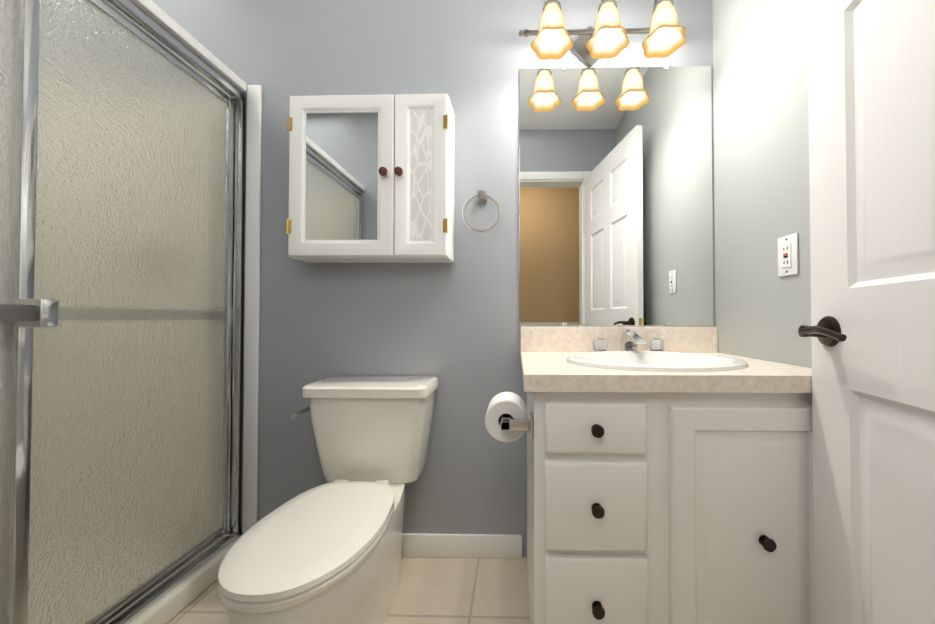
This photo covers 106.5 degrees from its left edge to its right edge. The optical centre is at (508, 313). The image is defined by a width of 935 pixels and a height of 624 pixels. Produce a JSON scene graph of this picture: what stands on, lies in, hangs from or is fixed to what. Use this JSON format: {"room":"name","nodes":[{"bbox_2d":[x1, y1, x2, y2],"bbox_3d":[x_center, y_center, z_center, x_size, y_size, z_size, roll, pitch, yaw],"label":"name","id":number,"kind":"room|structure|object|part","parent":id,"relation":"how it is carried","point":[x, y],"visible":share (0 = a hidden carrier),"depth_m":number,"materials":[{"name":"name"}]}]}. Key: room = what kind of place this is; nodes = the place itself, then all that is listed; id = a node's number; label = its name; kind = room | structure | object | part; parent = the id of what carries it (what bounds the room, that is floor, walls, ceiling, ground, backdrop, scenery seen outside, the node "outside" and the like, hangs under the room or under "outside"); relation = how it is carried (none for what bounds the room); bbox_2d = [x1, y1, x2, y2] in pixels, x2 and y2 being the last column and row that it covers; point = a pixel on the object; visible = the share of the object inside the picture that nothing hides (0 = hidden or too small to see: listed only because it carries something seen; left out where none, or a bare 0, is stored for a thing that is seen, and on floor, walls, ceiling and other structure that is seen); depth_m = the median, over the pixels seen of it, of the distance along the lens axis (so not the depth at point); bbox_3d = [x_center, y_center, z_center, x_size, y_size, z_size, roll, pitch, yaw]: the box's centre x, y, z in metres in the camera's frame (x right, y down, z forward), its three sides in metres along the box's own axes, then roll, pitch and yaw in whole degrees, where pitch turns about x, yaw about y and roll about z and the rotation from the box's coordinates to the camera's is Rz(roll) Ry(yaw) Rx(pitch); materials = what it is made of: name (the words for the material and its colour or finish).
{"room":"bathroom","nodes":[
{"label":"bathroom","id":0,"kind":"room"},
{"bbox_2d":[167,557,529,623],"bbox_3d":[-0.564,0.980,0.101,2.917,0.060,2.780,0,-1,1],"label":"floor","id":1,"kind":"structure","parent":0,"point":[433,590],"depth_m":1.18,"materials":[{"name":"tile"}]},
{"bbox_2d":[0,0,261,623],"bbox_3d":[-1.465,-0.030,0.749,0.885,1.978,1.347,0,-1,1],"label":"shower","id":2,"kind":"object","parent":1,"relation":"on","point":[130,149],"visible":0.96,"depth_m":1.00,"materials":[{"name":"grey glass"}]},
{"bbox_2d":[217,376,437,623],"bbox_3d":[-0.503,0.605,1.038,0.444,0.717,0.718,0,-1,1],"label":"toilet","id":3,"kind":"object","parent":1,"relation":"on","point":[329,553],"visible":1,"depth_m":0.97,"materials":[{"name":"white ceramic"}]},
{"bbox_2d":[485,327,814,623],"bbox_3d":[0.377,0.507,1.085,0.872,0.915,0.584,0,-1,1],"label":"bathroom vanity","id":4,"kind":"object","parent":1,"relation":"on","point":[669,475],"visible":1,"depth_m":0.82,"materials":[{"name":"white wood"}]},
{"bbox_2d":[521,327,811,392],"bbox_3d":[0.428,0.119,1.097,0.770,0.140,0.570,0,-1,1],"label":"countertop","id":5,"kind":"structure","parent":4,"relation":"on","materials":[{"name":"stone"}]},
{"bbox_2d":[593,329,663,351],"bbox_3d":[0.453,0.105,1.261,0.267,0.092,0.169,0,-1,1],"label":"faucet","id":6,"kind":"object","parent":5,"relation":"on","point":[604,340],"depth_m":1.32,"materials":[{"name":"silver metal"}]},
{"bbox_2d":[566,351,748,371],"bbox_3d":[0.437,0.207,1.055,0.520,0.149,0.400,0,-1,1],"label":"sink","id":7,"kind":"object","parent":5,"relation":"in","point":[603,361],"depth_m":1.06,"materials":[{"name":"white ceramic"}]},
{"bbox_2d":[151,0,714,556],"bbox_3d":[-0.537,-0.251,1.458,2.917,2.440,0.100,0,-1,1],"label":"wall","id":8,"kind":"structure","parent":0,"point":[455,328],"depth_m":1.41,"materials":[{"name":"grey paint"}]},
{"bbox_2d":[286,94,453,262],"bbox_3d":[-0.517,-0.506,1.327,0.594,0.604,0.168,0,-1,1],"label":"medicine cabinet","id":9,"kind":"object","parent":8,"relation":"attached to","point":[371,178],"visible":1,"depth_m":1.28,"materials":[{"name":"white wood"}]},
{"bbox_2d":[401,533,521,558],"bbox_3d":[-0.472,0.923,1.384,1.050,0.090,0.013,0,-1,1],"label":"baseboard","id":10,"kind":"structure","parent":8,"relation":"attached to","point":[507,546],"depth_m":1.36,"materials":[{"name":"white wood"}]},
{"bbox_2d":[462,190,500,232],"bbox_3d":[-0.105,-0.399,1.372,0.152,0.170,0.057,0,-1,1],"label":"towel ring","id":11,"kind":"object","parent":8,"relation":"attached to","point":[481,196],"visible":1,"depth_m":1.35,"materials":[{"name":"silver metal"}]},
{"bbox_2d":[518,0,685,67],"bbox_3d":[0.353,-1.070,1.282,0.632,0.234,0.239,0,-1,1],"label":"sconce","id":12,"kind":"object","parent":8,"relation":"attached to","point":[590,46],"visible":1,"depth_m":1.26,"materials":[{"name":"white glass"}]},
{"bbox_3d":[0.155,-1.019,1.235,0.153,0.131,0.139,0,-1,1],"label":"lamp shade","id":13,"kind":"part","parent":12,"relation":"part of","materials":[{"name":"white glass"}]},
{"bbox_3d":[0.352,-1.019,1.231,0.153,0.131,0.139,0,-1,1],"label":"lamp shade","id":14,"kind":"part","parent":12,"relation":"part of","materials":[{"name":"white glass"}]},
{"bbox_3d":[0.549,-1.019,1.227,0.153,0.131,0.139,0,-1,1],"label":"lamp shade","id":15,"kind":"part","parent":12,"relation":"part of","materials":[{"name":"white glass"}]},
{"bbox_2d":[519,63,713,326],"bbox_3d":[0.427,-0.473,1.387,0.768,1.053,0.008,0,-1,1],"label":"wall mirror","id":16,"kind":"object","parent":8,"relation":"attached to","point":[615,202],"visible":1,"depth_m":1.39,"materials":[{"name":"clear glass"}]},
{"bbox_2d":[712,0,811,367],"bbox_3d":[0.844,-0.270,0.090,0.100,2.440,2.580,0,-1,1],"label":"wall","id":17,"kind":"structure","parent":0,"point":[761,141],"depth_m":1.12,"materials":[{"name":"grey paint"}]},
{"bbox_2d":[778,233,798,276],"bbox_3d":[0.807,-0.167,1.006,0.010,0.116,0.072,0,-1,1],"label":"electrical outlet plate","id":18,"kind":"object","parent":17,"relation":"attached to","point":[788,262],"visible":1,"depth_m":1.00,"materials":[{"name":"white plastic"}]},
{"bbox_2d":[798,0,934,623],"bbox_3d":[0.659,-0.068,0.424,0.222,2.030,0.764,0,-1,1],"label":"door","id":19,"kind":"structure","parent":17,"relation":"in","point":[870,331],"depth_m":0.64,"materials":[{"name":"white wood"}]}
]}

